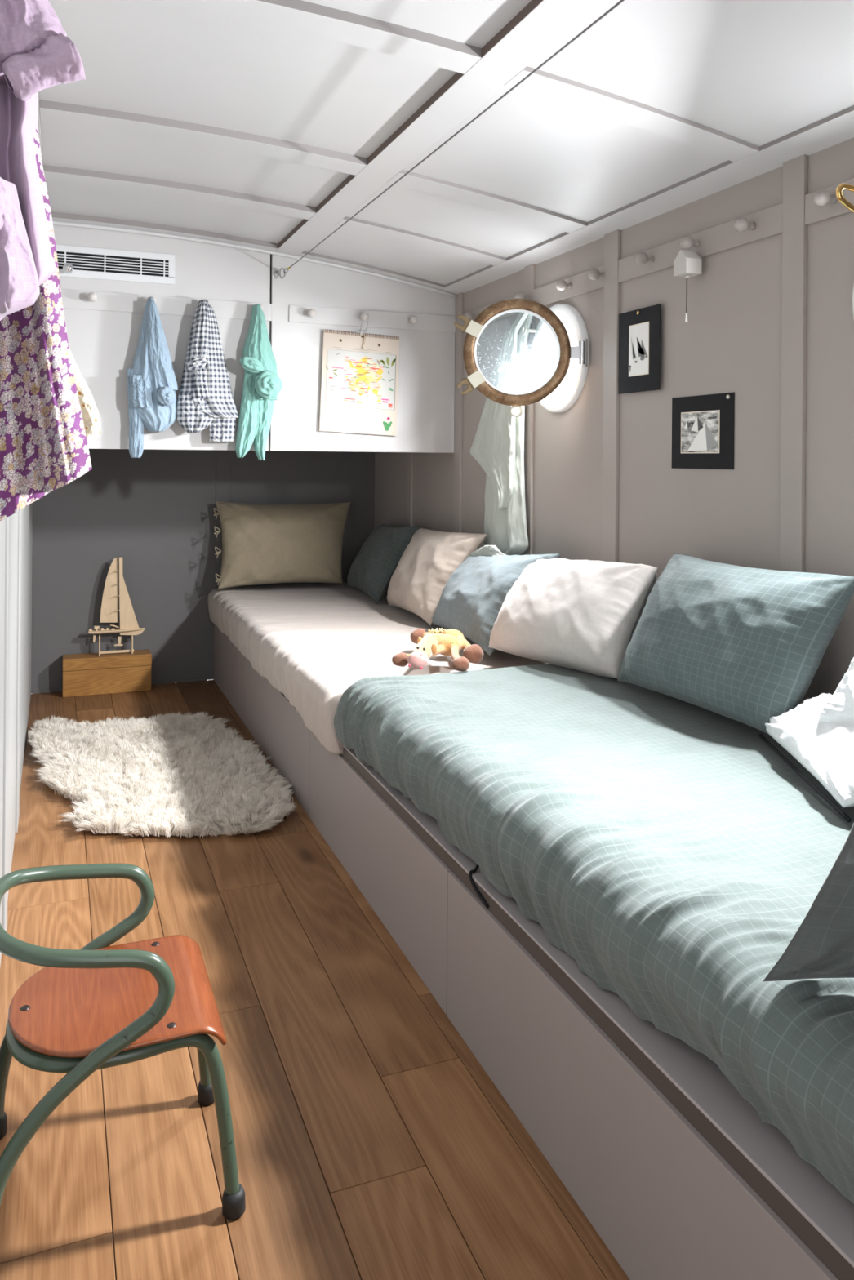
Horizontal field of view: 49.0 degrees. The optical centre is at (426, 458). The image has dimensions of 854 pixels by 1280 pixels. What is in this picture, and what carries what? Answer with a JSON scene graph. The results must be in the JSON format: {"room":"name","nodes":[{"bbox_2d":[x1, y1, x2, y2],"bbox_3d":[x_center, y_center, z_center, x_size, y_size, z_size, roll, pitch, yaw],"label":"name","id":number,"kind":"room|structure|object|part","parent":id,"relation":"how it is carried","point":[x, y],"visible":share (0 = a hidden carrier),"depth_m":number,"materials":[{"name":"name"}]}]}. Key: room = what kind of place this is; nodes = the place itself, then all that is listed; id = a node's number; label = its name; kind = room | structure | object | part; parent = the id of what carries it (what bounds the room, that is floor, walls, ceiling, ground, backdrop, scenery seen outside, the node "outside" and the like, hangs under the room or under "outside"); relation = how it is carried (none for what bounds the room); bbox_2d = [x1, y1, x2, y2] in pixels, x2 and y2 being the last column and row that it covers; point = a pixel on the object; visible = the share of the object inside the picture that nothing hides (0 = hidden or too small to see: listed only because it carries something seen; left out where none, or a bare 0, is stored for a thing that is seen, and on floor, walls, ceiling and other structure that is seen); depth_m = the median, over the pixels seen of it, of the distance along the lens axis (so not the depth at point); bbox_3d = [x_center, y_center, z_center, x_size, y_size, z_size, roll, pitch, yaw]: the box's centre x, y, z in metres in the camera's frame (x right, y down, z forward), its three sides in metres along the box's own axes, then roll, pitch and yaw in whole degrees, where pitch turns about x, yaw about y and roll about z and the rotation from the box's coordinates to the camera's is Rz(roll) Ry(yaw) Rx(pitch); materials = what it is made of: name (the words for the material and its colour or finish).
{"room":"ship interior","nodes":[
{"label":"ship interior","id":0,"kind":"room"},
{"bbox_2d":[0,502,32,966],"bbox_3d":[-0.909,0.092,1.953,0.050,2.100,5.500,0,0,-21],"label":"wall","id":1,"kind":"structure","parent":0,"point":[15,530],"depth_m":2.60,"materials":[{"name":"paint"}]},
{"bbox_3d":[-0.866,0.112,1.887,0.007,2.060,0.577,0,0,-21],"label":"panel","id":2,"kind":"part","parent":1,"relation":"part of","materials":[{"name":"paint"}]},
{"bbox_3d":[-1.133,0.110,2.564,0.007,2.060,0.592,0,0,-21],"label":"panel","id":3,"kind":"part","parent":1,"relation":"part of","materials":[{"name":"paint"}]},
{"bbox_3d":[-1.466,0.107,3.411,0.007,2.060,0.872,0,0,-21],"label":"panel","id":4,"kind":"part","parent":1,"relation":"part of","materials":[{"name":"paint"}]},
{"bbox_3d":[-1.764,0.105,4.169,0.007,2.060,0.742,0,0,-21],"label":"panel","id":5,"kind":"part","parent":1,"relation":"part of","materials":[{"name":"paint"}]},
{"bbox_2d":[0,0,85,320],"bbox_3d":[-0.385,-0.313,0.901,0.099,0.409,0.133,1,0,-29],"label":"blouse","id":6,"kind":"object","parent":1,"relation":"hanging from","point":[37,54],"visible":1,"depth_m":0.88,"materials":[{"name":"fabric"}]},
{"bbox_2d":[0,126,92,521],"bbox_3d":[-0.440,-0.172,1.041,0.133,0.522,0.080,0,0,-21],"label":"dress","id":7,"kind":"object","parent":1,"relation":"hanging from","point":[44,448],"visible":0.54,"depth_m":1.03,"materials":[{"name":"purple fabric"}]},
{"bbox_2d":[69,348,101,446],"bbox_3d":[-0.477,-0.233,1.161,0.143,0.437,0.040,0,0,-21],"label":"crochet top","id":8,"kind":"object","parent":1,"relation":"attached to","point":[91,416],"visible":0.05,"depth_m":1.18,"materials":[{"name":"beige fabric"}]},
{"bbox_2d":[31,449,374,693],"bbox_3d":[-1.089,0.090,4.861,1.843,2.100,0.057,0,0,-21],"label":"wall","id":9,"kind":"structure","parent":0,"point":[153,511],"depth_m":4.74,"materials":[{"name":"paint"}]},
{"bbox_2d":[53,225,455,453],"bbox_3d":[-0.870,-0.454,4.275,1.713,0.843,1.201,0,0,-21],"label":"upper cabinet","id":10,"kind":"object","parent":9,"relation":"attached to","point":[104,318],"visible":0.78,"depth_m":3.80,"materials":[{"name":"paint"}]},
{"bbox_3d":[-1.332,-0.704,3.483,0.038,0.038,0.067,0,0,-21],"label":"ball knob","id":11,"kind":"part","parent":10,"relation":"part of","materials":[{"name":"silver metal"}]},
{"bbox_2d":[55,244,175,284],"bbox_3d":[-1.199,-0.737,3.568,0.468,0.116,0.007,0,0,-21],"label":"air vent","id":12,"kind":"object","parent":10,"relation":"attached to","point":[87,262],"visible":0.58,"depth_m":3.57,"materials":[{"name":"white plastic"}]},
{"bbox_2d":[127,297,177,457],"bbox_3d":[-1.030,-0.306,3.541,0.188,0.608,0.115,0,0,-21],"label":"shirt","id":13,"kind":"object","parent":10,"relation":"hanging from","point":[152,384],"visible":1,"depth_m":3.54,"materials":[{"name":"blue fabric"}]},
{"bbox_3d":[-1.058,-0.456,3.640,0.898,0.843,0.022,0,0,-21],"label":"door","id":14,"kind":"part","parent":10,"relation":"part of","materials":[{"name":"paint"}]},
{"bbox_3d":[-1.052,-0.594,3.627,0.898,0.070,0.006,0,0,-21],"label":"peg rail","id":15,"kind":"part","parent":10,"relation":"part of","materials":[{"name":"paint"}]},
{"bbox_2d":[177,299,239,441],"bbox_3d":[-0.836,-0.341,3.620,0.241,0.549,0.110,0,0,-21],"label":"shirt","id":16,"kind":"object","parent":10,"relation":"hanging from","point":[205,397],"visible":1,"depth_m":3.61,"materials":[{"name":"fabric"}]},
{"bbox_2d":[52,220,456,297],"bbox_3d":[-0.670,-0.793,3.771,1.711,0.170,0.016,0,0,-21],"label":"trim","id":17,"kind":"structure","parent":10,"relation":"attached to","point":[55,223],"depth_m":3.75,"materials":[{"name":"paint"}]},
{"bbox_2d":[235,304,282,460],"bbox_3d":[-0.656,-0.300,3.680,0.169,0.616,0.131,0,0,-21],"label":"shirt","id":18,"kind":"object","parent":10,"relation":"hanging from","point":[262,385],"visible":1,"depth_m":3.69,"materials":[{"name":"green fabric"}]},
{"bbox_2d":[318,320,399,435],"bbox_3d":[-0.276,-0.339,3.910,0.345,0.484,0.040,0,0,-21],"label":"drawing","id":19,"kind":"object","parent":10,"relation":"attached to","point":[359,375],"visible":1,"depth_m":3.92,"materials":[{"name":"beige paper"}]},
{"bbox_3d":[-0.258,-0.429,3.955,0.808,0.804,0.022,0,0,-21],"label":"door","id":20,"kind":"part","parent":10,"relation":"part of","materials":[{"name":"paint"}]},
{"bbox_3d":[-0.219,-0.587,3.954,0.736,0.070,0.006,0,0,-21],"label":"peg rail","id":21,"kind":"part","parent":10,"relation":"part of","materials":[{"name":"paint"}]},
{"bbox_2d":[0,680,629,1279],"bbox_3d":[-0.103,1.179,2.290,1.773,0.060,5.530,0,0,-21],"label":"floor","id":22,"kind":"structure","parent":0,"point":[371,1141],"depth_m":1.66,"materials":[{"name":"brown wood"}]},
{"bbox_2d":[62,648,151,697],"bbox_3d":[-1.560,1.046,4.578,0.407,0.180,0.123,0,0,-21],"label":"wooden box","id":23,"kind":"object","parent":22,"relation":"on","point":[85,673],"visible":0.99,"depth_m":4.52,"materials":[{"name":"brown wood"}]},
{"bbox_3d":[-1.559,0.985,4.578,0.407,0.056,0.123,0,0,-21],"label":"lid","id":24,"kind":"part","parent":23,"relation":"part of","materials":[{"name":"brown wood"}]},
{"bbox_2d":[88,556,144,655],"bbox_3d":[-1.514,0.719,4.586,0.263,0.474,0.062,0,0,-21],"label":"model sailboat","id":25,"kind":"object","parent":23,"relation":"on","point":[129,625],"visible":1,"depth_m":4.59,"materials":[{"name":"brown wood"}]},
{"bbox_2d":[0,863,245,1220],"bbox_3d":[-0.501,0.909,1.488,0.381,0.473,0.375,0,0,-21],"label":"chair","id":26,"kind":"object","parent":22,"relation":"on","point":[96,1006],"visible":1,"depth_m":1.42,"materials":[{"name":"green metal"}]},
{"bbox_3d":[-0.550,0.903,1.468,0.265,0.462,0.364,0,0,-21],"label":"frame","id":27,"kind":"part","parent":26,"relation":"part of","materials":[{"name":"green metal"}]},
{"bbox_3d":[-0.496,0.864,1.490,0.310,0.037,0.304,0,0,-21],"label":"seat","id":28,"kind":"part","parent":26,"relation":"part of","materials":[{"name":"brown wood"}]},
{"bbox_3d":[-0.488,0.998,1.493,0.336,0.271,0.288,0,0,-21],"label":"seat frame","id":29,"kind":"part","parent":26,"relation":"part of","materials":[{"name":"green metal"}]},
{"bbox_2d":[27,711,297,837],"bbox_3d":[-1.013,1.129,3.417,0.766,0.016,1.368,0,0,-21],"label":"sheepskin rug","id":30,"kind":"object","parent":22,"relation":"on","point":[171,774],"visible":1,"depth_m":3.24,"materials":[{"name":"white fur"}]},
{"bbox_2d":[213,624,853,1279],"bbox_3d":[0.300,0.976,2.441,0.851,0.352,5.478,0,0,-21],"label":"platform","id":31,"kind":"object","parent":22,"relation":"on","point":[679,1176],"visible":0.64,"depth_m":1.46,"materials":[{"name":"paint"}]},
{"bbox_3d":[-0.935,0.993,4.443,0.018,0.298,0.846,0,0,-21],"label":"panel","id":32,"kind":"part","parent":31,"relation":"part of","materials":[{"name":"paint"}]},
{"bbox_3d":[-0.573,0.996,3.521,0.018,0.298,1.132,0,0,-21],"label":"panel","id":33,"kind":"part","parent":31,"relation":"part of","materials":[{"name":"paint"}]},
{"bbox_2d":[208,582,547,754],"bbox_3d":[-0.302,0.752,3.892,0.877,0.181,2.321,0,0,-21],"label":"mattress cover","id":34,"kind":"object","parent":31,"relation":"on","point":[311,642],"visible":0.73,"depth_m":3.53,"materials":[{"name":"beige fabric"}]},
{"bbox_2d":[213,501,351,589],"bbox_3d":[-0.721,0.433,4.791,0.723,0.425,0.232,0,0,-21],"label":"cushion","id":35,"kind":"object","parent":34,"relation":"on","point":[262,544],"visible":1,"depth_m":4.71,"materials":[{"name":"fabric"}]},
{"bbox_2d":[346,523,419,604],"bbox_3d":[-0.228,0.484,4.571,0.226,0.360,0.678,1,0,-18],"label":"cushion","id":36,"kind":"object","parent":34,"relation":"on","point":[371,571],"visible":0.8,"depth_m":4.37,"materials":[{"name":"teal fabric"}]},
{"bbox_2d":[386,527,486,625],"bbox_3d":[0.023,0.475,3.913,0.238,0.375,0.720,0,0,-21],"label":"cushion","id":37,"kind":"object","parent":34,"relation":"on","point":[417,583],"visible":0.84,"depth_m":3.78,"materials":[{"name":"beige fabric"}]},
{"bbox_2d":[391,627,483,671],"bbox_3d":[0.044,0.606,2.974,0.266,0.094,0.614,0,0,6],"label":"plush toy","id":38,"kind":"object","parent":34,"relation":"on","point":[431,643],"visible":1,"depth_m":2.96,"materials":[{"name":"yellow fabric"}]},
{"bbox_2d":[431,552,561,655],"bbox_3d":[0.215,0.480,3.370,0.248,0.346,0.730,0,0,-21],"label":"cushion","id":39,"kind":"object","parent":34,"relation":"on","point":[471,600],"visible":0.77,"depth_m":3.25,"materials":[{"name":"blue fabric"}]},
{"bbox_3d":[-0.158,0.999,2.466,0.018,0.298,1.131,0,0,-21],"label":"panel","id":40,"kind":"part","parent":31,"relation":"part of","materials":[{"name":"paint"}]},
{"bbox_2d":[333,663,853,1204],"bbox_3d":[0.623,0.712,1.562,0.861,0.218,2.749,0,0,-21],"label":"duvet","id":41,"kind":"object","parent":31,"relation":"on","point":[655,840],"visible":0.92,"depth_m":1.58,"materials":[{"name":"teal fabric"}]},
{"bbox_2d":[488,558,657,679],"bbox_3d":[0.442,0.462,2.861,0.249,0.340,0.686,1,0,-32],"label":"cushion","id":42,"kind":"object","parent":41,"relation":"on","point":[584,615],"visible":0.97,"depth_m":2.71,"materials":[{"name":"fabric"}]},
{"bbox_2d":[617,552,853,735],"bbox_3d":[0.714,0.426,2.252,0.231,0.371,0.733,0,0,-21],"label":"cushion","id":43,"kind":"object","parent":41,"relation":"on","point":[744,645],"visible":0.99,"depth_m":2.11,"materials":[{"name":"teal fabric"}]},
{"bbox_2d":[758,657,853,822],"bbox_3d":[0.843,0.430,1.706,0.306,0.386,0.793,0,0,-21],"label":"pillow","id":44,"kind":"object","parent":41,"relation":"on","point":[818,732],"visible":1,"depth_m":1.78,"materials":[{"name":"white fabric"}]},
{"bbox_2d":[763,822,853,981],"bbox_3d":[0.608,0.467,1.121,0.423,0.299,0.137,1,0,2],"label":"cushion","id":45,"kind":"object","parent":41,"relation":"on","point":[822,946],"visible":1,"depth_m":1.09,"materials":[{"name":"fabric"}]},
{"bbox_3d":[0.257,1.003,1.412,0.018,0.298,1.131,0,0,-21],"label":"panel","id":46,"kind":"part","parent":31,"relation":"part of","materials":[{"name":"paint"}]},
{"bbox_2d":[37,0,853,293],"bbox_3d":[-0.081,-0.826,2.292,1.783,0.229,5.530,0,0,-21],"label":"ceiling","id":47,"kind":"structure","parent":0,"point":[269,125],"depth_m":2.26,"materials":[{"name":"paint"}]},
{"bbox_3d":[-0.906,-0.886,3.353,0.965,0.064,0.590,0,0,-21],"label":"panel","id":48,"kind":"part","parent":47,"relation":"part of","materials":[{"name":"paint"}]},
{"bbox_3d":[-0.695,-0.884,2.818,0.965,0.064,0.560,0,0,-21],"label":"panel","id":49,"kind":"part","parent":47,"relation":"part of","materials":[{"name":"paint"}]},
{"bbox_3d":[-0.447,-0.882,2.188,0.965,0.064,0.785,0,0,-21],"label":"panel","id":50,"kind":"part","parent":47,"relation":"part of","materials":[{"name":"paint"}]},
{"bbox_3d":[-0.100,-0.795,3.671,0.768,0.145,0.590,0,0,-21],"label":"panel","id":51,"kind":"part","parent":47,"relation":"part of","materials":[{"name":"paint"}]},
{"bbox_3d":[-0.146,-0.879,1.422,0.965,0.064,0.880,0,0,-21],"label":"panel","id":52,"kind":"part","parent":47,"relation":"part of","materials":[{"name":"paint"}]},
{"bbox_2d":[273,0,624,279],"bbox_3d":[0.194,-0.736,1.785,0.041,0.046,4.346,0,0,-21],"label":"wire","id":53,"kind":"object","parent":47,"relation":"attached to","point":[277,273],"visible":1,"depth_m":2.05,"materials":[{"name":"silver metal"}]},
{"bbox_3d":[0.110,-0.793,3.135,0.768,0.145,0.560,0,0,-21],"label":"panel","id":54,"kind":"part","parent":47,"relation":"part of","materials":[{"name":"paint"}]},
{"bbox_3d":[0.358,-0.791,2.505,0.768,0.145,0.785,0,0,-21],"label":"panel","id":55,"kind":"part","parent":47,"relation":"part of","materials":[{"name":"paint"}]},
{"bbox_3d":[0.659,-0.789,1.740,0.768,0.145,0.880,0,0,-21],"label":"panel","id":56,"kind":"part","parent":47,"relation":"part of","materials":[{"name":"paint"}]},
{"bbox_2d":[373,137,853,704],"bbox_3d":[0.721,0.191,2.611,0.153,1.930,5.530,0,0,-21],"label":"wall","id":57,"kind":"structure","parent":0,"point":[770,324],"depth_m":2.53,"materials":[{"name":"beige paint"}]},
{"bbox_3d":[0.062,0.185,4.339,0.055,1.930,1.830,0,0,-21],"label":"wall panel","id":58,"kind":"part","parent":57,"relation":"part of","materials":[{"name":"beige paint"}]},
{"bbox_3d":[0.260,-0.583,3.763,0.010,0.070,0.582,0,0,-21],"label":"peg rail","id":59,"kind":"part","parent":57,"relation":"part of","materials":[{"name":"beige paint"}]},
{"bbox_2d":[469,312,533,556],"bbox_3d":[0.254,-0.078,3.557,0.112,0.989,0.521,0,0,-21],"label":"cloth","id":60,"kind":"object","parent":57,"relation":"hanging from","point":[497,446],"visible":0.8,"depth_m":3.48,"materials":[{"name":"fabric"}]},
{"bbox_2d":[453,298,589,417],"bbox_3d":[0.312,-0.341,3.195,0.502,0.412,0.400,0,0,-21],"label":"window","id":61,"kind":"structure","parent":57,"relation":"in","point":[552,352],"depth_m":3.07,"materials":[{"name":"brown wood"}]},
{"bbox_3d":[0.493,-0.346,3.266,0.112,0.374,0.374,0,0,-21],"label":"frame","id":62,"kind":"part","parent":61,"relation":"part of","materials":[{"name":"white metal"}]},
{"bbox_3d":[0.515,0.190,3.228,0.085,1.930,0.570,0,0,-21],"label":"wall panel","id":63,"kind":"part","parent":57,"relation":"part of","materials":[{"name":"beige paint"}]},
{"bbox_3d":[0.479,-0.581,3.206,0.010,0.070,0.479,0,0,-21],"label":"peg rail","id":64,"kind":"part","parent":57,"relation":"part of","materials":[{"name":"beige paint"}]},
{"bbox_2d":[617,303,660,394],"bbox_3d":[0.627,-0.321,2.791,0.009,0.247,0.213,0,0,-21],"label":"picture","id":65,"kind":"object","parent":57,"relation":"attached to","point":[639,330],"visible":1,"depth_m":2.78,"materials":[{"name":"black"}]},
{"bbox_2d":[628,321,648,377],"bbox_3d":[0.629,-0.324,2.789,0.001,0.154,0.103,0,0,-21],"label":"print","id":66,"kind":"object","parent":65,"relation":"attached to","point":[638,331],"depth_m":2.79,"materials":[{"name":"beige paper"}]},
{"bbox_2d":[673,249,701,322],"bbox_3d":[0.702,-0.485,2.529,0.050,0.234,0.056,0,0,-21],"label":"house ornament","id":67,"kind":"object","parent":57,"relation":"hanging from","point":[687,264],"visible":0.85,"depth_m":2.51,"materials":[{"name":"white paint"}]},
{"bbox_3d":[0.700,-0.442,2.530,0.003,0.101,0.004,0,0,-21],"label":"pull cord","id":68,"kind":"part","parent":67,"relation":"part of","materials":[{"name":"white fabric"}]},
{"bbox_3d":[0.727,-0.579,2.578,0.010,0.070,0.709,0,0,-21],"label":"peg rail","id":69,"kind":"part","parent":57,"relation":"part of","materials":[{"name":"beige paint"}]},
{"bbox_3d":[0.749,0.192,2.592,0.055,1.930,0.785,0,0,-21],"label":"wall panel","id":70,"kind":"part","parent":57,"relation":"part of","materials":[{"name":"beige paint"}]},
{"bbox_2d":[671,392,733,469],"bbox_3d":[0.739,-0.071,2.534,0.009,0.199,0.261,0,0,-21],"label":"picture","id":71,"kind":"object","parent":57,"relation":"attached to","point":[703,425],"visible":1,"depth_m":2.52,"materials":[{"name":"black wood"}]},
{"bbox_2d":[680,409,719,453],"bbox_3d":[0.738,-0.071,2.540,0.001,0.114,0.164,0,0,-21],"label":"print","id":72,"kind":"object","parent":71,"relation":"attached to","point":[700,428],"depth_m":2.54,"materials":[{"name":"beige paper"}]},
{"bbox_3d":[1.050,0.194,1.867,0.085,1.930,0.785,0,0,-21],"label":"wall panel","id":73,"kind":"part","parent":57,"relation":"part of","materials":[{"name":"beige paint"}]},
{"bbox_3d":[1.012,-0.576,1.852,0.010,0.070,0.709,0,0,-21],"label":"peg rail","id":74,"kind":"part","parent":57,"relation":"part of","materials":[{"name":"beige paint"}]},
{"bbox_2d":[835,183,853,319],"bbox_3d":[0.828,-0.343,1.769,0.585,0.400,0.452,0,0,-21],"label":"window","id":75,"kind":"structure","parent":57,"relation":"in","point":[841,199],"depth_m":1.46,"materials":[{"name":"gold metal"}]},
{"bbox_3d":[1.039,-0.341,1.880,0.112,0.374,0.374,0,0,-21],"label":"frame","id":76,"kind":"part","parent":75,"relation":"part of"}
]}

